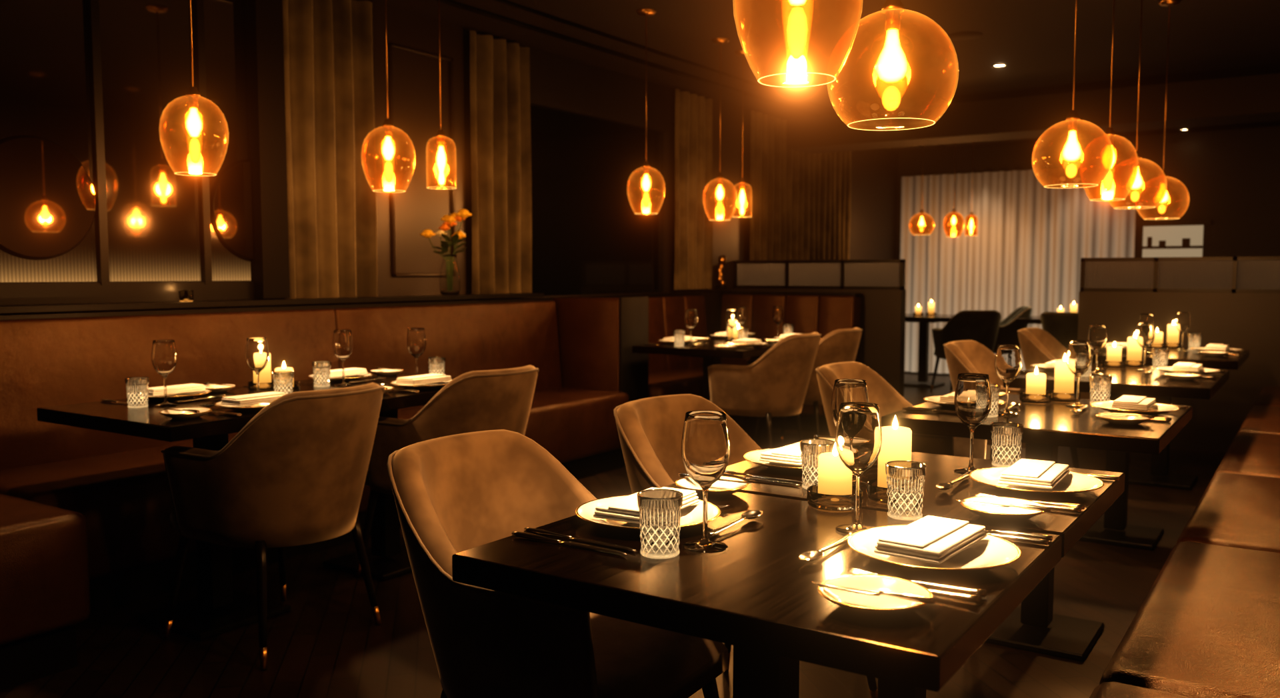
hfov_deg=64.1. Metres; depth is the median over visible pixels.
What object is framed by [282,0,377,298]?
curtain
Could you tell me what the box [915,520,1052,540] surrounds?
knife
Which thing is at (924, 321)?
table
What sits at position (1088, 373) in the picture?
tumbler
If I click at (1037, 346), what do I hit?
chair
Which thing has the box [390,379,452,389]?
plate
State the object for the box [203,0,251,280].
mirror panel
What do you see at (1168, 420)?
fork
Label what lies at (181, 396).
plate
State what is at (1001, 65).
recessed light
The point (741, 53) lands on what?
pendant light
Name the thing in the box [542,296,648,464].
divider
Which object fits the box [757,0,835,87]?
pendant light
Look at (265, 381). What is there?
candle
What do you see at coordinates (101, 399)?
knife
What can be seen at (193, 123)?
pendant light
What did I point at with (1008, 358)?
wine glass
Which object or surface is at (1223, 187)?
wall
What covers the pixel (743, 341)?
napkin
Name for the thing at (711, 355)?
table
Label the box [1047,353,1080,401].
candle
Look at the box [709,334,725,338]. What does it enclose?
plate
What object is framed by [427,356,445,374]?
tumbler
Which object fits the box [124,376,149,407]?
tumbler
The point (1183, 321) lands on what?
wine glass
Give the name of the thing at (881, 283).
wall
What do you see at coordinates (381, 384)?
spoon
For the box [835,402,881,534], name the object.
wine glass
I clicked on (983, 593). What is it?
fork
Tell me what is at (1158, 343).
candle
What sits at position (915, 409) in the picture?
knife
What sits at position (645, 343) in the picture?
knife
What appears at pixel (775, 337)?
plate
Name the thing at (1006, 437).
tumbler
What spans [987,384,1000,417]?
tumbler
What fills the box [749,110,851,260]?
curtain
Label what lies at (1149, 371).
spoon
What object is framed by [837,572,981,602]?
fork
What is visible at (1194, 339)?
tumbler
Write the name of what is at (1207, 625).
banquette
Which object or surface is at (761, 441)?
table
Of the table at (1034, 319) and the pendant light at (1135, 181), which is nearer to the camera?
the pendant light at (1135, 181)
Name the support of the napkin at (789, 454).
on the plate at (753, 457)
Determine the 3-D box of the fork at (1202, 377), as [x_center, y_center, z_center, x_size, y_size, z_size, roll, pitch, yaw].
[2.370,0.117,4.410,0.202,0.010,0.025,3,5,34]
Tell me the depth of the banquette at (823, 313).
8.28 m
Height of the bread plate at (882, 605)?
0.021 m
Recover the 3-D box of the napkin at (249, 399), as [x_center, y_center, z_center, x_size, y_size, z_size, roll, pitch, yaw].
[-1.277,0.165,3.406,0.105,0.022,0.205,3,5,34]
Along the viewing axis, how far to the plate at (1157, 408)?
3.30 m
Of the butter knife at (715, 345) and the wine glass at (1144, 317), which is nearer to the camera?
the wine glass at (1144, 317)
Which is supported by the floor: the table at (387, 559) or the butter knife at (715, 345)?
the table at (387, 559)
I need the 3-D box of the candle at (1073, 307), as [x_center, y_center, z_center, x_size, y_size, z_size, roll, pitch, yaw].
[4.365,-0.396,10.280,0.108,0.169,0.108,3,5,34]
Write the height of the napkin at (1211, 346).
0.022 m
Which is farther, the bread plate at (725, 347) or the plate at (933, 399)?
the bread plate at (725, 347)
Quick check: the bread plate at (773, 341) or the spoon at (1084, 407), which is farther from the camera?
the bread plate at (773, 341)
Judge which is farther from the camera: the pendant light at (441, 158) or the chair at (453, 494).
the pendant light at (441, 158)
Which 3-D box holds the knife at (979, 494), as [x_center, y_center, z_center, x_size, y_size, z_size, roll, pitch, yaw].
[0.760,0.296,1.998,0.202,0.010,0.025,3,5,34]
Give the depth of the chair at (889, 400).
3.96 m
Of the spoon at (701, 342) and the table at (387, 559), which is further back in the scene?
the spoon at (701, 342)
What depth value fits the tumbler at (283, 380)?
3.62 m
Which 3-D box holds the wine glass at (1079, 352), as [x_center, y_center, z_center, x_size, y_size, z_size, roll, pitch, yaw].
[1.486,0.082,3.462,0.080,0.222,0.080,-3,5,-38]
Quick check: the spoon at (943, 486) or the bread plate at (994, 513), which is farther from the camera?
the spoon at (943, 486)
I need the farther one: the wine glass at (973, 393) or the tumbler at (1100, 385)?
the tumbler at (1100, 385)
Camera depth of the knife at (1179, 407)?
3.39 m
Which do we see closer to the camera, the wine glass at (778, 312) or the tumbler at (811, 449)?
the tumbler at (811, 449)
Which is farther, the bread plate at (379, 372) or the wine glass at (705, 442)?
the bread plate at (379, 372)
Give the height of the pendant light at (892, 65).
1.146 m
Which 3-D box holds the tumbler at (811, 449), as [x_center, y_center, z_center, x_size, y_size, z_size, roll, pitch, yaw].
[0.372,0.242,2.140,0.074,0.099,0.074,3,5,34]
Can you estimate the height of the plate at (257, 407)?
0.021 m
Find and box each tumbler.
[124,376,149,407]
[272,370,293,393]
[312,361,331,387]
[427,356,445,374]
[637,488,683,559]
[673,330,685,346]
[725,325,727,335]
[737,328,748,339]
[782,324,793,333]
[800,438,835,489]
[885,460,926,520]
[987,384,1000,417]
[990,422,1023,467]
[1080,353,1093,376]
[1088,374,1112,403]
[1152,348,1169,369]
[1188,332,1201,349]
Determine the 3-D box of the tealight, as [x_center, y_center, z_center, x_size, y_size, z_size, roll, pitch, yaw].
[-2.024,-0.237,4.554,0.062,0.050,0.062,3,5,34]
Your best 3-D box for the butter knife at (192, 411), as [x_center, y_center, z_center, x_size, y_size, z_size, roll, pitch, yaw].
[-1.431,0.189,3.174,0.168,0.009,0.019,2,5,30]
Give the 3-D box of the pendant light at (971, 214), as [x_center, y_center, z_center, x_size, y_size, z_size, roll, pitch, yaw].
[3.591,-1.749,11.038,0.131,1.042,0.131,3,5,34]
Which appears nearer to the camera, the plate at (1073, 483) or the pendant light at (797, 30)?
the pendant light at (797, 30)
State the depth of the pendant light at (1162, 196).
5.50 m
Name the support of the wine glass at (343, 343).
on the table at (387, 559)
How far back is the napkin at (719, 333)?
7.02 m
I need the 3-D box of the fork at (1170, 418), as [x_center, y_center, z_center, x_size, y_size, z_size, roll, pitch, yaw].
[1.534,0.210,3.167,0.202,0.010,0.025,3,5,34]
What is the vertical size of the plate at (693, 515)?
0.021 m
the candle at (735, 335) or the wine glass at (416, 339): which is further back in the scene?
the candle at (735, 335)
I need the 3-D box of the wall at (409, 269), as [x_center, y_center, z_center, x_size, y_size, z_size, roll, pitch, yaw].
[-1.292,-0.651,7.098,1.805,2.650,13.600,3,5,34]
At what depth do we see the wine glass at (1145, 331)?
4.70 m
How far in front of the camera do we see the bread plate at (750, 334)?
7.28 m
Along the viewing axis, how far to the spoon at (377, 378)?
4.24 m
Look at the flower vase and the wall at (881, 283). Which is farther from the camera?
the wall at (881, 283)
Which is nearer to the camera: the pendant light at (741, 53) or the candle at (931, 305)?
the pendant light at (741, 53)
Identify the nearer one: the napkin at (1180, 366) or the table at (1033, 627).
the table at (1033, 627)
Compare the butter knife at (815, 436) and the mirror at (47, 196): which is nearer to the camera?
the butter knife at (815, 436)
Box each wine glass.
[151,340,177,406]
[245,337,269,393]
[332,329,353,385]
[406,328,425,375]
[681,410,729,553]
[684,310,697,345]
[725,309,737,341]
[736,306,747,327]
[772,306,783,338]
[830,378,869,487]
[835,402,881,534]
[954,373,991,474]
[994,344,1021,415]
[1065,340,1091,407]
[1087,324,1107,375]
[1135,322,1154,371]
[1139,313,1154,353]
[1174,312,1190,350]
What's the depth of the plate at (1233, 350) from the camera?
5.83 m
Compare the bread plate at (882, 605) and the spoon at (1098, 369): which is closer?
the bread plate at (882, 605)
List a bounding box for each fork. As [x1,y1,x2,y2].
[208,410,241,415]
[392,388,419,392]
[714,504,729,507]
[736,346,753,348]
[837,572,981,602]
[845,567,987,597]
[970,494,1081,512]
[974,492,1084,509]
[1149,418,1169,421]
[1154,417,1171,420]
[1163,374,1215,378]
[1199,352,1239,355]
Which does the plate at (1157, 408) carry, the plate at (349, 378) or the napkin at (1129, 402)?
the napkin at (1129, 402)
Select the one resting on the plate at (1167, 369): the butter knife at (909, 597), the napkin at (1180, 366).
the napkin at (1180, 366)
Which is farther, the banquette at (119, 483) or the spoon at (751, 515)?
the banquette at (119, 483)
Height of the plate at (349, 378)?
0.021 m
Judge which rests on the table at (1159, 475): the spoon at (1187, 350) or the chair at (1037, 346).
the spoon at (1187, 350)
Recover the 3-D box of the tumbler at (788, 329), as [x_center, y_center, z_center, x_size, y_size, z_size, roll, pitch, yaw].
[1.025,-0.123,7.070,0.074,0.099,0.074,3,5,34]
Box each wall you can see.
[0,0,898,337]
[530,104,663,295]
[732,259,905,397]
[896,126,1279,375]
[1077,256,1279,451]
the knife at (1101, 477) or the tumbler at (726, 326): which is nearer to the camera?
the knife at (1101, 477)
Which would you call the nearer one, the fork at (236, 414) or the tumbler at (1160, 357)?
the fork at (236, 414)
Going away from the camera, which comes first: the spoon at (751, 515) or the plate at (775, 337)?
the spoon at (751, 515)
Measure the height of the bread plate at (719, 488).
0.021 m
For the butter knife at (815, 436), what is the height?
0.009 m
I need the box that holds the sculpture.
[716,255,726,288]
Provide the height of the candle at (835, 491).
0.126 m
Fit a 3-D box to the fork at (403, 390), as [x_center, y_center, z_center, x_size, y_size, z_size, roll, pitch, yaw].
[-0.920,0.156,3.896,0.202,0.010,0.025,3,5,34]
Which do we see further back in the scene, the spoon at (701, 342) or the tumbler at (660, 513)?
the spoon at (701, 342)
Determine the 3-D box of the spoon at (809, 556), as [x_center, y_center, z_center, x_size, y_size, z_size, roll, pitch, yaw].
[0.303,0.323,1.647,0.032,0.011,0.193,3,5,34]
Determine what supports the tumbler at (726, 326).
on the table at (761, 441)
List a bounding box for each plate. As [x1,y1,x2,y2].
[148,389,211,400]
[158,407,211,419]
[204,384,236,392]
[214,401,269,411]
[307,372,372,381]
[369,368,404,375]
[380,386,394,393]
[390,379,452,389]
[575,494,720,530]
[657,339,698,343]
[674,476,748,496]
[692,337,709,341]
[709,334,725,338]
[713,344,738,349]
[725,342,767,347]
[743,448,801,471]
[748,332,755,336]
[764,338,779,343]
[773,336,783,338]
[817,574,932,615]
[847,524,1021,571]
[923,395,1004,407]
[960,496,1045,521]
[968,466,1103,495]
[998,392,1005,397]
[1030,363,1091,371]
[1090,400,1179,415]
[1096,412,1150,425]
[1102,346,1127,351]
[1154,366,1221,374]
[1162,372,1203,379]
[1190,347,1243,352]
[1198,350,1230,356]
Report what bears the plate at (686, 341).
on the table at (711, 355)
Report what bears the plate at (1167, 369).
on the table at (1115, 530)
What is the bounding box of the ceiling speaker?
[946,31,983,40]
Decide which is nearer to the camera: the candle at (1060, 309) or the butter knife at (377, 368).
the butter knife at (377, 368)
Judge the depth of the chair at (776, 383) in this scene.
6.00 m
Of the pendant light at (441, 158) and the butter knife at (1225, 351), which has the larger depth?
the butter knife at (1225, 351)
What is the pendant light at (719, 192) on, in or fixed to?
hanging from the ceiling
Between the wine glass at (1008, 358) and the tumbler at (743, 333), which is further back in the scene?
the tumbler at (743, 333)
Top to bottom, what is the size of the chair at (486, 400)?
0.847 m
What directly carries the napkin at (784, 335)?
on the plate at (775, 337)
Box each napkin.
[148,383,205,395]
[220,391,286,405]
[312,367,367,377]
[395,373,451,384]
[593,486,699,523]
[662,336,693,341]
[714,331,725,335]
[731,338,761,343]
[759,442,801,465]
[779,333,802,337]
[874,515,987,563]
[939,392,954,402]
[998,458,1069,489]
[1044,359,1063,367]
[1104,342,1127,347]
[1111,395,1156,409]
[1171,362,1203,371]
[1205,343,1229,349]
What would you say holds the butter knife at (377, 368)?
on the bread plate at (379, 372)
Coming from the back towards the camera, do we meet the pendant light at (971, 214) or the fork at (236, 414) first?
the pendant light at (971, 214)
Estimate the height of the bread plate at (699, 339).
0.021 m
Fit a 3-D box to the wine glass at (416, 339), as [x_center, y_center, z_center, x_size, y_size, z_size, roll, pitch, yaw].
[-0.926,0.025,4.234,0.080,0.222,0.080,-3,5,-38]
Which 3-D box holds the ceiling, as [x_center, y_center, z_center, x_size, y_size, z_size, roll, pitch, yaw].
[1.359,-1.752,5.234,5.540,0.380,14.200,3,5,34]
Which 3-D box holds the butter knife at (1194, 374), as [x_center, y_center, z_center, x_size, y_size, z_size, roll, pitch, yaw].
[2.295,0.104,4.319,0.168,0.009,0.019,2,5,30]
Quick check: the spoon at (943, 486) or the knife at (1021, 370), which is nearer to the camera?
the spoon at (943, 486)
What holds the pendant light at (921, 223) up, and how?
hanging from the ceiling
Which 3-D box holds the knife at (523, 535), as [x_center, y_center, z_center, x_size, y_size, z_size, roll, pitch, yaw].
[-0.117,0.320,1.692,0.233,0.009,0.020,3,5,32]
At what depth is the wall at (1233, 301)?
6.91 m
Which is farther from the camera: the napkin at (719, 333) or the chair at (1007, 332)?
the chair at (1007, 332)
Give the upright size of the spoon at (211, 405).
0.011 m
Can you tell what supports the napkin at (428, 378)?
on the plate at (437, 385)
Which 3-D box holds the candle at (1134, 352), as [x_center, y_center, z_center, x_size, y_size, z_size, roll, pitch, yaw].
[2.386,0.001,4.927,0.108,0.169,0.108,3,5,34]
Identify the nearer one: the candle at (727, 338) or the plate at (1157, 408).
the plate at (1157, 408)
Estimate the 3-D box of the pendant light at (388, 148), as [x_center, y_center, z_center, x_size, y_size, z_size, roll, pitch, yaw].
[-1.023,-1.200,4.124,0.217,1.116,0.217,3,5,34]
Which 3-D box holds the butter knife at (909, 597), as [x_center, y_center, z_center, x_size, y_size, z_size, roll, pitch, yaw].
[0.306,0.323,1.362,0.168,0.009,0.019,2,5,30]
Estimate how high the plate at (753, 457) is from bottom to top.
0.021 m
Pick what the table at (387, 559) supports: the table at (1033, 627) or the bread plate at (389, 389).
the bread plate at (389, 389)
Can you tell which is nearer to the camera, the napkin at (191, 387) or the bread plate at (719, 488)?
the bread plate at (719, 488)
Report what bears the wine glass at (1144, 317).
on the table at (1159, 475)
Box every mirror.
[0,135,95,259]
[210,159,253,261]
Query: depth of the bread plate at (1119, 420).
3.05 m
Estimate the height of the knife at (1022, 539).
0.009 m
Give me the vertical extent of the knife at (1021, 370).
0.009 m
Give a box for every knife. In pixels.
[100,398,127,403]
[164,408,199,412]
[203,382,233,385]
[293,380,313,383]
[375,367,403,369]
[511,530,626,555]
[524,527,635,551]
[644,342,673,345]
[678,472,752,483]
[714,344,737,345]
[722,472,799,485]
[724,470,802,482]
[811,581,935,603]
[813,434,835,439]
[902,407,956,413]
[906,406,955,411]
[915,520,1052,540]
[955,499,1050,511]
[986,532,1048,544]
[1019,370,1054,373]
[1020,370,1054,373]
[1084,474,1119,480]
[1092,413,1154,418]
[1160,372,1205,375]
[1173,405,1187,408]
[1197,350,1232,352]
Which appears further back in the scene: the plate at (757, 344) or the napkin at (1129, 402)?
the plate at (757, 344)
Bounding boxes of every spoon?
[174,394,225,403]
[199,403,214,407]
[348,377,385,383]
[378,383,389,385]
[692,342,707,344]
[708,510,762,537]
[798,534,851,561]
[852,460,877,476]
[936,473,969,489]
[1000,402,1020,411]
[1070,405,1087,413]
[1090,368,1102,373]
[1141,369,1152,373]
[1181,349,1189,352]
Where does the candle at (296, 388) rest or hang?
on the table at (218, 609)
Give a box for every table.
[37,386,291,640]
[242,372,457,580]
[452,483,1061,697]
[632,341,773,399]
[705,336,790,449]
[725,452,1124,697]
[881,394,1192,661]
[904,313,954,387]
[1003,363,1229,550]
[1015,316,1041,323]
[1091,347,1249,489]
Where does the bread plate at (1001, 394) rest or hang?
on the table at (1033, 627)
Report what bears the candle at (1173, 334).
on the table at (1159, 475)
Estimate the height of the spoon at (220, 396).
0.011 m
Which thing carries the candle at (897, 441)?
on the table at (1071, 526)
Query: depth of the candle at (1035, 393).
3.55 m
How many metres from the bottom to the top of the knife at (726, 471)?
0.009 m
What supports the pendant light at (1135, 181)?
hanging from the ceiling
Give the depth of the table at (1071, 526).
2.10 m
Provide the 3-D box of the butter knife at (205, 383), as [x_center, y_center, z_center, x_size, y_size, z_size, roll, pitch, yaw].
[-1.606,0.135,3.904,0.168,0.009,0.019,2,5,30]
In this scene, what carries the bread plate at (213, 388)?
on the table at (218, 609)
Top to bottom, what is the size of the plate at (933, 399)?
0.021 m
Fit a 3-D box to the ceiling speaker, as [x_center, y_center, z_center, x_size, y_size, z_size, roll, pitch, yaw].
[1.986,-1.914,6.249,0.220,0.006,0.220,3,5,34]
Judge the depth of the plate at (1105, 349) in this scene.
5.90 m
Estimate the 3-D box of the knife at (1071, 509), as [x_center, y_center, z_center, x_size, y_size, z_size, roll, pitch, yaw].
[0.743,0.298,1.973,0.202,0.010,0.025,3,5,34]
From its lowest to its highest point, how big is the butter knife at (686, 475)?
0.009 m
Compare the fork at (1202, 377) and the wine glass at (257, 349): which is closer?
the wine glass at (257, 349)
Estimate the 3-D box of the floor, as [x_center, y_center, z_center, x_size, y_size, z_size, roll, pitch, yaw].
[1.359,0.851,5.427,5.540,0.100,14.200,3,5,34]
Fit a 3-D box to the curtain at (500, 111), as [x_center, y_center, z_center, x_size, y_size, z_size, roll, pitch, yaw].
[-0.864,-1.120,6.317,0.062,1.560,0.540,3,5,34]
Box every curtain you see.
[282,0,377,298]
[470,30,531,293]
[674,88,712,289]
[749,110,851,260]
[900,164,1136,373]
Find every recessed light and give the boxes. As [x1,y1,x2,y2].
[991,62,1007,67]
[1178,128,1190,130]
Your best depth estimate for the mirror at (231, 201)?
4.81 m
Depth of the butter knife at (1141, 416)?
3.03 m
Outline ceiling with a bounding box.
[363,0,1279,153]
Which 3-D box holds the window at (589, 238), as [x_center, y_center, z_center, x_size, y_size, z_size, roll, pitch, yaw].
[-0.517,-0.993,7.481,0.520,1.325,1.740,3,5,34]
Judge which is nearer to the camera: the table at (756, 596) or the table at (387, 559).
the table at (756, 596)
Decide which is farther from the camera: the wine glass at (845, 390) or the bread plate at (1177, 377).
the bread plate at (1177, 377)
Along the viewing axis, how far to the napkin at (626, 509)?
1.79 m
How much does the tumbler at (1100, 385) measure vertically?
0.099 m
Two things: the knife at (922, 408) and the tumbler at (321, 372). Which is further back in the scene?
the tumbler at (321, 372)
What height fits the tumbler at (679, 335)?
0.099 m
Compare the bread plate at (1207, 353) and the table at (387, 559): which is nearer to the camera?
the table at (387, 559)
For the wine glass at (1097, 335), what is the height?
0.222 m
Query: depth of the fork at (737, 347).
6.10 m
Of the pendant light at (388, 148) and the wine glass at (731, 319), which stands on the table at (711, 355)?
the wine glass at (731, 319)
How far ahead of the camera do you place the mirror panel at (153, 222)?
4.47 m
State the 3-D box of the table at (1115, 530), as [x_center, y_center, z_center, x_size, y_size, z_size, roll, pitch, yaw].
[2.174,0.482,4.647,0.790,0.749,0.960,3,5,34]
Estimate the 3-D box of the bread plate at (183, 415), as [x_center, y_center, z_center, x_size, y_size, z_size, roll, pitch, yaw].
[-1.420,0.203,3.194,0.152,0.021,0.152,3,5,34]
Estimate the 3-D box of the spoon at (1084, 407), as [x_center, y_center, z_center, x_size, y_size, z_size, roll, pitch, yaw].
[1.434,0.198,3.329,0.032,0.011,0.193,3,5,34]
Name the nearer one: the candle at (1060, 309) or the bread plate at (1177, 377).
the bread plate at (1177, 377)
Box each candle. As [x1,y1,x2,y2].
[248,352,273,391]
[269,361,299,392]
[724,322,737,341]
[730,323,743,341]
[806,443,863,510]
[866,416,911,503]
[913,304,923,315]
[926,300,936,315]
[1019,366,1051,403]
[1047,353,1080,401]
[1057,306,1063,312]
[1070,302,1077,312]
[1101,342,1125,367]
[1122,332,1146,367]
[1148,328,1166,348]
[1163,320,1181,348]
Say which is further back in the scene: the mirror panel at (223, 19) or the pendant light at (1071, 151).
the mirror panel at (223, 19)
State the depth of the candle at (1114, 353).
4.87 m
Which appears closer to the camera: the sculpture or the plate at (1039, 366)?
the plate at (1039, 366)
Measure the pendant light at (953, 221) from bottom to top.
1.061 m
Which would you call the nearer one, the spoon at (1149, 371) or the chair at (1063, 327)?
the spoon at (1149, 371)
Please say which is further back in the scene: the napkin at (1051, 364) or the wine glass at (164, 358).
the napkin at (1051, 364)
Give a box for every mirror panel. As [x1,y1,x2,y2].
[0,0,96,281]
[98,0,200,281]
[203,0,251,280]
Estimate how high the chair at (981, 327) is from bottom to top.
0.847 m
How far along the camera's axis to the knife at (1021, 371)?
4.60 m
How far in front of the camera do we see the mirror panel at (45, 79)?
4.11 m
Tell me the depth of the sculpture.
8.55 m
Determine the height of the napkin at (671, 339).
0.022 m
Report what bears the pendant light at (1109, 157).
hanging from the ceiling
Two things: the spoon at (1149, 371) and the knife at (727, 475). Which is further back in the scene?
the spoon at (1149, 371)
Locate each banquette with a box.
[0,298,628,611]
[0,493,90,690]
[578,293,751,432]
[720,292,861,432]
[1089,386,1279,697]
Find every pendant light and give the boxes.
[174,0,216,175]
[372,0,405,192]
[426,0,455,189]
[634,8,657,214]
[710,37,729,220]
[732,50,751,217]
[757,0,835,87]
[847,0,935,130]
[914,146,925,235]
[951,143,956,233]
[964,143,976,235]
[1044,0,1098,187]
[1090,0,1125,200]
[1114,0,1155,209]
[1144,0,1181,219]
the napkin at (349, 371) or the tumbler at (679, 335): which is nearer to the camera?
the napkin at (349, 371)
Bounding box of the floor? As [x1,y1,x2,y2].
[0,372,1226,697]
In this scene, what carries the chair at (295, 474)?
on the floor
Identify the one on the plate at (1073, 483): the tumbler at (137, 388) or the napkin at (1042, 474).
the napkin at (1042, 474)
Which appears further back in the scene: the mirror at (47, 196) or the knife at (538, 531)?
the mirror at (47, 196)
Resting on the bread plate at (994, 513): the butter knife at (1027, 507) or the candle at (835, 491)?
the butter knife at (1027, 507)
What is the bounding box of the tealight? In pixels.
[178,290,193,301]
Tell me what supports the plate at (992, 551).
on the table at (756, 596)
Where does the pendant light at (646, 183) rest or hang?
hanging from the ceiling
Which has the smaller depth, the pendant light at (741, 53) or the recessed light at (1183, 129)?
the pendant light at (741, 53)
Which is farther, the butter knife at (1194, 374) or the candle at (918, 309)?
the candle at (918, 309)
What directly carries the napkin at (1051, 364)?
on the plate at (1039, 366)
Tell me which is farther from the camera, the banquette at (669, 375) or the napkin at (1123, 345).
the banquette at (669, 375)
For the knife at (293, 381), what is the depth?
4.18 m
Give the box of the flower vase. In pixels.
[420,208,471,295]
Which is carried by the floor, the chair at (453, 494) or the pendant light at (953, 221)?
the chair at (453, 494)
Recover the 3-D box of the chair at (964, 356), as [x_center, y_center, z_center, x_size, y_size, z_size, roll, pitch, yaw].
[1.878,0.394,5.204,0.656,0.847,0.567,3,5,36]
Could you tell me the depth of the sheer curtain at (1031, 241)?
11.55 m
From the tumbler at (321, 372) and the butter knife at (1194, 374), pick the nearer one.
the tumbler at (321, 372)
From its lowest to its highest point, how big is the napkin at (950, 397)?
0.022 m
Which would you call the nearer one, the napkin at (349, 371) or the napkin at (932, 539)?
the napkin at (932, 539)
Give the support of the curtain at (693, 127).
hanging from the ceiling
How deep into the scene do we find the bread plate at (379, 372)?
4.49 m
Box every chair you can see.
[160,382,384,669]
[355,364,538,577]
[386,429,727,697]
[613,394,877,697]
[707,332,821,448]
[752,327,862,442]
[815,361,986,459]
[930,310,1001,393]
[943,340,1079,468]
[992,306,1032,353]
[1017,327,1130,461]
[1040,312,1078,349]
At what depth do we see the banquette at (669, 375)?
7.62 m
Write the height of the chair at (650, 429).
0.847 m
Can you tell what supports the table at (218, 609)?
on the floor
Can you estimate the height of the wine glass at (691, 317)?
0.222 m
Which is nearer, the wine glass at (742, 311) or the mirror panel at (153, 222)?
the mirror panel at (153, 222)
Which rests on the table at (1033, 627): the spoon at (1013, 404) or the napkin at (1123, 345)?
the spoon at (1013, 404)
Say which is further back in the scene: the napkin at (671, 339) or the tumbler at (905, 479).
the napkin at (671, 339)
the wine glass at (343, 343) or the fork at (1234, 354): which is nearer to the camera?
the wine glass at (343, 343)
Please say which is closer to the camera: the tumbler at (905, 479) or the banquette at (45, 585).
the tumbler at (905, 479)
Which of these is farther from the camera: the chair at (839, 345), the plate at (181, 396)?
the chair at (839, 345)

